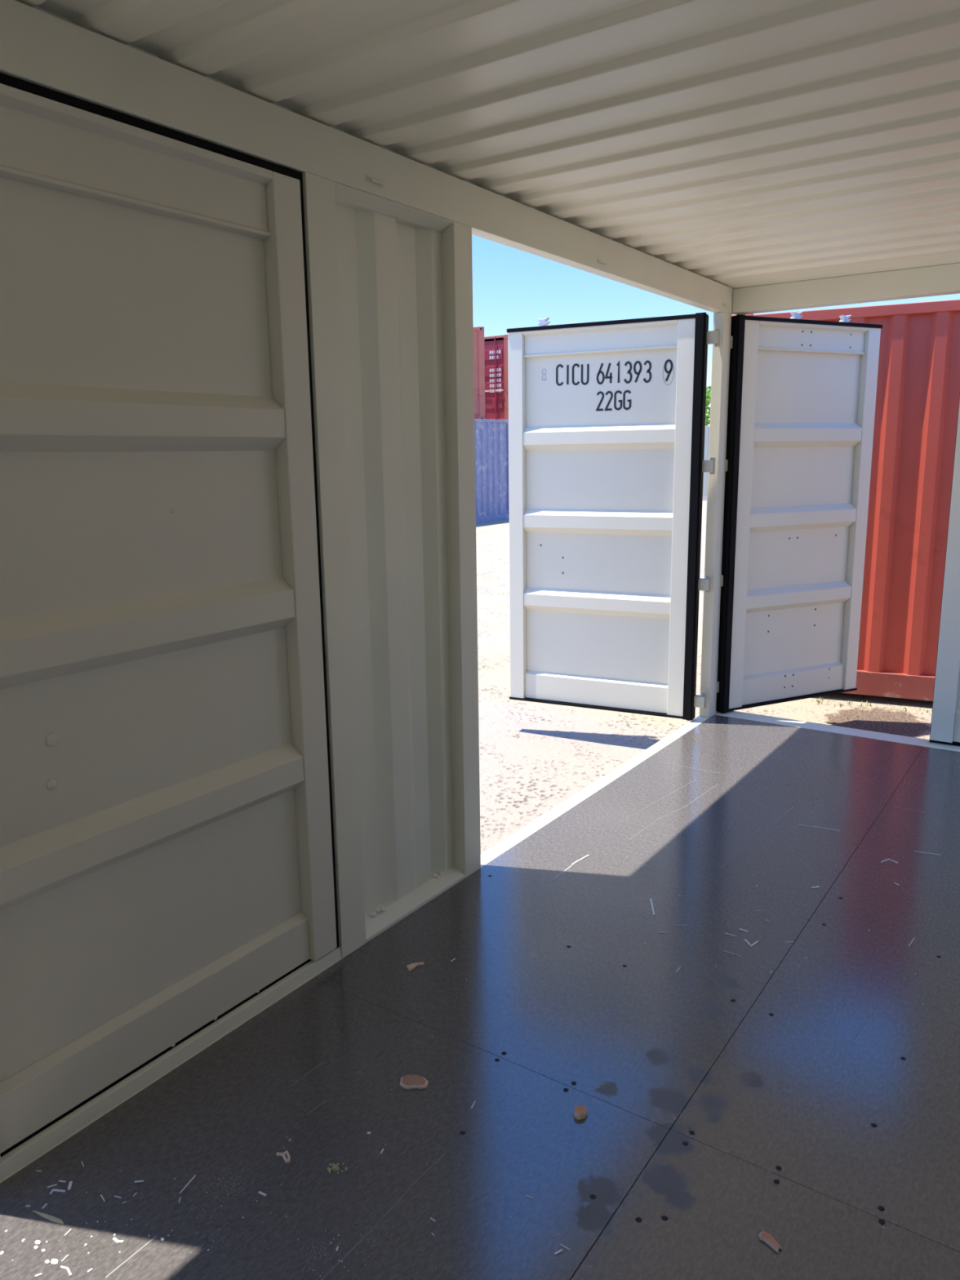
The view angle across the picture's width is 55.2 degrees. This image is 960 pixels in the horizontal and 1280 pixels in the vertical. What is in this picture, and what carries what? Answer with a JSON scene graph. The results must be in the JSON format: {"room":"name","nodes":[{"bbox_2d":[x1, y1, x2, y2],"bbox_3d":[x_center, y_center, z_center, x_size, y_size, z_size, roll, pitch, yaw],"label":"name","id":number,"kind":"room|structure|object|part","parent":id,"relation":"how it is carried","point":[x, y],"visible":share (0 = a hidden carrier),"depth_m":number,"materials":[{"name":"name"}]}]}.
{"room":"shipping container interior","nodes":[
{"label":"shipping container interior","id":0,"kind":"room"},
{"bbox_2d":[302,172,480,957],"bbox_3d":[-0.266,-0.188,2.942,0.100,2.245,0.755,7,14,34],"label":"wall","id":1,"kind":"structure","parent":0,"point":[389,282],"depth_m":2.95,"materials":[{"name":"white metal"}]},
{"bbox_2d":[0,72,338,1161],"bbox_3d":[-0.789,-0.022,2.159,0.056,2.242,1.151,7,14,34],"label":"door","id":2,"kind":"structure","parent":1,"relation":"in","point":[167,848],"depth_m":2.16,"materials":[{"name":"grey paint"}]},
{"bbox_3d":[-0.804,-1.020,1.946,0.046,0.156,0.944,7,14,34],"label":"rail","id":3,"kind":"part","parent":2,"relation":"part of","materials":[{"name":"white metal"}]},
{"bbox_3d":[-0.786,0.960,2.352,0.026,0.145,0.944,7,14,34],"label":"rail","id":4,"kind":"part","parent":2,"relation":"part of","materials":[{"name":"white metal"}]},
{"bbox_2d":[0,711,717,1182],"bbox_3d":[-0.258,0.985,3.138,0.066,0.210,5.990,7,14,34],"label":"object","id":5,"kind":"structure","parent":1,"relation":"attached to","point":[28,1152],"depth_m":2.43,"materials":[{"name":"grey paint"}]},
{"bbox_2d":[0,0,732,314],"bbox_3d":[-0.311,-1.334,2.610,0.074,0.134,5.870,7,14,34],"label":"beam","id":6,"kind":"structure","parent":1,"relation":"attached to","point":[38,47],"depth_m":2.33,"materials":[{"name":"white metal"}]},
{"bbox_2d":[33,6,713,312],"bbox_3d":[-0.319,-1.383,2.667,0.012,0.200,5.970,7,14,34],"label":"trim","id":7,"kind":"structure","parent":1,"relation":"attached to","point":[36,7],"depth_m":2.53,"materials":[{"name":"grey paint"}]},
{"bbox_2d":[699,311,731,717],"bbox_3d":[1.338,-0.666,5.199,0.066,2.245,0.175,7,14,34],"label":"trim","id":8,"kind":"structure","parent":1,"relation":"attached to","point":[722,320],"depth_m":5.12,"materials":[{"name":"grey paint"}]},
{"bbox_2d":[506,311,719,720],"bbox_3d":[0.734,-0.705,5.311,1.212,2.276,0.117,5,13,27],"label":"door","id":9,"kind":"structure","parent":8,"relation":"attached to","point":[607,465],"depth_m":5.29,"materials":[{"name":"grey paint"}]},
{"bbox_3d":[0.692,0.309,5.531,0.905,0.169,0.026,5,13,26],"label":"rail","id":10,"kind":"part","parent":9,"relation":"part of","materials":[{"name":"white metal"}]},
{"bbox_3d":[0.660,-1.678,5.120,0.905,0.148,0.046,5,13,26],"label":"rail","id":11,"kind":"part","parent":9,"relation":"part of","materials":[{"name":"white metal"}]},
{"bbox_3d":[0.676,-0.689,5.324,0.905,1.920,0.046,5,13,26],"label":"panel","id":12,"kind":"part","parent":9,"relation":"part of","materials":[{"name":"grey paint"}]},
{"bbox_2d":[715,311,882,713],"bbox_3d":[1.865,-0.751,5.441,1.119,2.283,0.127,-6,13,-25],"label":"door","id":13,"kind":"structure","parent":8,"relation":"attached to","point":[801,414],"depth_m":5.42,"materials":[{"name":"grey paint"}]},
{"bbox_3d":[1.923,0.267,5.655,0.834,0.169,0.026,-6,13,-25],"label":"rail","id":14,"kind":"part","parent":13,"relation":"part of","materials":[{"name":"white metal"}]},
{"bbox_3d":[1.912,-0.731,5.448,0.834,1.920,0.046,-6,13,-25],"label":"panel","id":15,"kind":"part","parent":13,"relation":"part of","materials":[{"name":"grey paint"}]},
{"bbox_3d":[1.900,-1.724,5.243,0.834,0.156,0.046,-6,13,-25],"label":"rail","id":16,"kind":"part","parent":13,"relation":"part of","materials":[{"name":"white metal"}]},
{"bbox_2d":[0,714,959,1279],"bbox_3d":[0.695,1.070,2.394,2.350,0.029,5.840,7,14,34],"label":"floor","id":17,"kind":"structure","parent":0,"point":[826,1083],"depth_m":2.28,"materials":[{"name":"grey metal"}]},
{"bbox_2d":[35,1240,40,1244],"bbox_3d":[-0.875,1.193,1.817,0.014,0.002,0.009,7,14,34],"label":"flake","id":18,"kind":"object","parent":17,"relation":"on","point":[37,1242],"visible":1,"depth_m":1.82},
{"bbox_2d":[32,1210,63,1223],"bbox_3d":[-0.884,1.180,1.878,0.088,0.003,0.010,4,12,22],"label":"dry leaf","id":19,"kind":"object","parent":17,"relation":"on","point":[53,1219],"visible":1,"depth_m":1.88,"materials":[{"name":"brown plant"}]},
{"bbox_2d":[50,1258,57,1264],"bbox_3d":[-0.822,1.201,1.773,0.013,0.002,0.014,-4,12,-13],"label":"flake","id":20,"kind":"object","parent":17,"relation":"on","point":[54,1261],"visible":1,"depth_m":1.77,"materials":[{"name":"white"}]},
{"bbox_2d":[48,1188,65,1194],"bbox_3d":[-0.894,1.168,1.941,0.029,0.002,0.013,1,12,8],"label":"white sliver","id":21,"kind":"object","parent":17,"relation":"on","point":[53,1189],"visible":1,"depth_m":1.94,"materials":[{"name":"white"}]},
{"bbox_2d":[60,1265,71,1275],"bbox_3d":[-0.789,1.204,1.754,0.035,0.002,0.009,7,14,34],"label":"white sliver","id":22,"kind":"object","parent":17,"relation":"on","point":[67,1268],"visible":1,"depth_m":1.75,"materials":[{"name":"white"}]},
{"bbox_2d":[67,1181,72,1190],"bbox_3d":[-0.875,1.164,1.958,0.006,0.002,0.022,-3,12,-12],"label":"white sliver","id":23,"kind":"object","parent":17,"relation":"on","point":[69,1186],"visible":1,"depth_m":1.96,"materials":[{"name":"white"}]},
{"bbox_2d":[112,1236,124,1243],"bbox_3d":[-0.718,1.190,1.818,0.025,0.002,0.009,3,12,20],"label":"white sliver","id":24,"kind":"object","parent":17,"relation":"on","point":[114,1238],"visible":1,"depth_m":1.82,"materials":[{"name":"white"}]},
{"bbox_2d":[179,1174,195,1193],"bbox_3d":[-0.624,1.161,1.958,0.002,0.001,0.053,3,12,20],"label":"white sliver","id":25,"kind":"object","parent":17,"relation":"on","point":[191,1180],"visible":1,"depth_m":1.96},
{"bbox_2d":[275,1150,290,1163],"bbox_3d":[-0.433,1.143,2.028,0.025,0.005,0.039,-7,13,-30],"label":"wood curl","id":26,"kind":"object","parent":17,"relation":"on","point":[286,1161],"visible":1,"depth_m":2.03,"materials":[{"name":"beige wood"}]},
{"bbox_2d":[327,1163,347,1174],"bbox_3d":[-0.310,1.149,1.995,0.045,0.006,0.032,-1,11,-3],"label":"clump","id":27,"kind":"object","parent":17,"relation":"on","point":[335,1166],"visible":1,"depth_m":1.99,"materials":[{"name":"green plant"}]},
{"bbox_2d":[400,1074,428,1089],"bbox_3d":[-0.162,1.089,2.264,0.070,0.009,0.048,0,11,2],"label":"chip","id":28,"kind":"object","parent":17,"relation":"on","point":[407,1082],"visible":1,"depth_m":2.26,"materials":[{"name":"brown wood"}]},
{"bbox_2d":[406,962,424,971],"bbox_3d":[-0.199,0.986,2.784,0.063,0.005,0.030,-11,16,-43],"label":"wood splinter","id":29,"kind":"object","parent":17,"relation":"on","point":[412,966],"visible":1,"depth_m":2.78,"materials":[{"name":"beige wood"}]},
{"bbox_2d":[554,1248,563,1255],"bbox_3d":[0.152,1.187,1.779,0.018,0.002,0.004,-8,13,-31],"label":"white sliver","id":30,"kind":"object","parent":17,"relation":"on","point":[561,1250],"visible":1,"depth_m":1.78,"materials":[{"name":"white"}]},
{"bbox_2d":[553,864,573,879],"bbox_3d":[0.309,0.858,3.395,0.002,0.001,0.152,7,14,33],"label":"white sliver","id":31,"kind":"object","parent":17,"relation":"on","point":[572,864],"visible":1,"depth_m":3.39,"materials":[{"name":"white"}]},
{"bbox_2d":[573,1105,587,1119],"bbox_3d":[0.235,1.104,2.149,0.031,0.015,0.038,7,14,34],"label":"chip","id":32,"kind":"object","parent":17,"relation":"on","point":[580,1111],"visible":1,"depth_m":2.14,"materials":[{"name":"orange wood"}]},
{"bbox_2d":[572,854,589,864],"bbox_3d":[0.384,0.836,3.495,0.006,0.002,0.104,9,15,41],"label":"white sliver","id":33,"kind":"object","parent":17,"relation":"on","point":[585,856],"visible":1,"depth_m":3.50,"materials":[{"name":"white"}]},
{"bbox_2d":[649,897,654,915],"bbox_3d":[0.587,0.908,3.125,0.006,0.002,0.115,0,11,5],"label":"white sliver","id":34,"kind":"object","parent":17,"relation":"on","point":[651,900],"visible":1,"depth_m":3.12,"materials":[{"name":"white"}]},
{"bbox_2d":[744,938,758,946],"bbox_3d":[0.850,0.952,2.893,0.046,0.002,0.038,-12,16,-43],"label":"white sliver","id":35,"kind":"object","parent":17,"relation":"on","point":[745,940],"visible":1,"depth_m":2.88,"materials":[{"name":"white"}]},
{"bbox_2d":[758,1231,782,1253],"bbox_3d":[0.569,1.175,1.794,0.022,0.007,0.048,-10,14,-37],"label":"wood splinter","id":36,"kind":"object","parent":17,"relation":"on","point":[764,1236],"visible":1,"depth_m":1.79,"materials":[{"name":"brown wood"}]},
{"bbox_2d":[800,824,839,831],"bbox_3d":[1.391,0.769,3.763,0.160,0.001,0.002,5,13,25],"label":"white sliver","id":37,"kind":"object","parent":17,"relation":"on","point":[800,824],"visible":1,"depth_m":3.76,"materials":[{"name":"white"}]},
{"bbox_2d":[715,711,959,751],"bbox_3d":[2.410,0.632,4.799,2.410,0.173,0.130,7,14,34],"label":"trim","id":38,"kind":"structure","parent":17,"relation":"attached to","point":[819,726],"depth_m":5.06,"materials":[{"name":"grey paint"}]},
{"bbox_2d":[15,0,959,293],"bbox_3d":[0.682,-1.307,1.943,2.450,0.068,6.030,7,14,34],"label":"ceiling","id":39,"kind":"structure","parent":0,"point":[732,144],"depth_m":2.32,"materials":[{"name":"grey paint"}]},
{"bbox_2d":[475,500,933,853],"bbox_3d":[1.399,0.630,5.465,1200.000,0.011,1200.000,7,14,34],"label":"ground","id":40,"kind":"structure","parent":0,"point":[534,757],"depth_m":5.90,"materials":[{"name":"beige gravel"}]},
{"bbox_2d":[474,418,509,523],"bbox_3d":[-1.837,-4.130,22.659,2.448,2.600,6.066,7,14,32],"label":"shipping container","id":41,"kind":"object","parent":40,"relation":"on","point":[491,436],"visible":0.18,"depth_m":23.75,"materials":[{"name":"blue metal"}]},
{"bbox_2d":[473,326,485,418],"bbox_3d":[-2.896,-7.323,25.800,6.066,2.440,2.448,-1,11,1],"label":"shipping container","id":42,"kind":"object","parent":41,"relation":"on","point":[478,332],"visible":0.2,"depth_m":24.59,"materials":[{"name":"red metal"}]},
{"bbox_3d":[-2.889,-5.972,24.860,5.760,0.165,0.060,-1,11,1],"label":"rail","id":43,"kind":"part","parent":42,"relation":"part of","materials":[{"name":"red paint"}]},
{"bbox_3d":[0.051,-7.131,24.651,0.150,2.200,0.150,-1,11,1],"label":"corner post","id":44,"kind":"part","parent":42,"relation":"part of","materials":[{"name":"red metal"}]},
{"bbox_3d":[-0.856,-5.247,21.772,0.060,0.065,5.760,7,14,32],"label":"rail","id":45,"kind":"part","parent":41,"relation":"part of","materials":[{"name":"blue metal"}]},
{"bbox_3d":[-0.823,-2.821,22.263,0.060,0.165,5.760,7,14,32],"label":"rail","id":46,"kind":"part","parent":41,"relation":"part of","materials":[{"name":"blue metal"}]},
{"bbox_3d":[0.731,-4.531,24.471,0.150,2.360,0.150,7,14,32],"label":"corner post","id":47,"kind":"part","parent":41,"relation":"part of","materials":[{"name":"metal"}]},
{"bbox_2d":[702,426,709,500],"bbox_3d":[7.187,-6.514,33.840,6.066,2.600,2.448,2,12,14],"label":"shipping container","id":48,"kind":"object","parent":40,"relation":"on","point":[707,428],"visible":0.02,"depth_m":32.40,"materials":[{"name":"white metal"}]},
{"bbox_3d":[6.906,-5.088,32.954,5.760,0.165,0.060,2,12,14],"label":"rail","id":49,"kind":"part","parent":48,"relation":"part of","materials":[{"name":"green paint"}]},
{"bbox_2d":[705,385,711,426],"bbox_3d":[10.883,-9.734,43.563,4.539,4.966,4.592,7,14,34],"label":"tree","id":50,"kind":"object","parent":40,"relation":"on","point":[708,392],"visible":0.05,"depth_m":42.06,"materials":[{"name":"green plant"}]},
{"bbox_2d":[731,299,959,701],"bbox_3d":[4.962,-0.959,6.312,6.066,2.573,2.448,5,13,25],"label":"shipping container","id":51,"kind":"object","parent":40,"relation":"on","point":[917,394],"visible":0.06,"depth_m":6.02,"materials":[{"name":"red metal"}]},
{"bbox_3d":[4.433,-1.959,5.015,5.760,0.065,0.060,5,13,25],"label":"rail","id":52,"kind":"part","parent":51,"relation":"part of","materials":[{"name":"red metal"}]},
{"bbox_3d":[4.465,0.441,5.500,5.760,0.165,0.060,5,13,25],"label":"rail","id":53,"kind":"part","parent":51,"relation":"part of","materials":[{"name":"red metal"}]},
{"bbox_2d":[811,697,932,715],"bbox_3d":[2.552,0.433,6.269,1.156,0.034,0.154,5,13,26],"label":"dry weeds","id":54,"kind":"object","parent":40,"relation":"on","point":[817,700],"visible":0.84,"depth_m":6.25,"materials":[{"name":"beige plant"}]},
{"bbox_3d":[1.581,-5.862,31.019,2.448,2.590,6.100,7,14,34],"label":"shipping container","id":55,"kind":"object","parent":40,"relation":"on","visible":0},
{"bbox_2d":[484,334,508,419],"bbox_3d":[1.547,-8.410,30.503,2.448,2.590,6.100,7,14,34],"label":"shipping container","id":56,"kind":"object","parent":55,"relation":"on","point":[495,348],"visible":0.2,"depth_m":27.63,"materials":[{"name":"red metal"}]},
{"bbox_3d":[-0.158,-9.128,27.849,2.140,0.065,0.060,7,14,34],"label":"rail","id":57,"kind":"part","parent":56,"relation":"part of","materials":[{"name":"metal"}]},
{"bbox_3d":[0.828,-7.792,27.496,0.150,2.350,0.150,7,14,34],"label":"corner post","id":58,"kind":"part","parent":56,"relation":"part of","materials":[{"name":"metal"}]},
{"bbox_2d":[731,262,959,315],"bbox_3d":[2.368,-1.763,4.359,2.476,0.198,0.130,7,14,34],"label":"beam","id":59,"kind":"structure","parent":0,"point":[943,279],"depth_m":4.63,"materials":[{"name":"white metal"}]},
{"bbox_3d":[3.326,-0.523,3.834,0.060,2.446,0.175,7,14,34],"label":"trim","id":60,"kind":"structure","parent":0,"visible":0},
{"bbox_2d":[928,395,959,746],"bbox_3d":[2.856,-0.504,4.274,1.216,2.252,0.056,7,14,34],"label":"door","id":61,"kind":"structure","parent":60,"relation":"attached to","point":[945,715],"depth_m":4.67,"materials":[{"name":"grey paint"}]},
{"bbox_3d":[2.869,0.492,4.482,0.989,0.169,0.026,7,14,34],"label":"rail","id":62,"kind":"part","parent":61,"relation":"part of","materials":[{"name":"white metal"}]},
{"bbox_3d":[2.852,-0.506,4.275,0.989,1.920,0.046,7,14,34],"label":"panel","id":63,"kind":"part","parent":61,"relation":"part of","materials":[{"name":"grey paint"}]}
]}

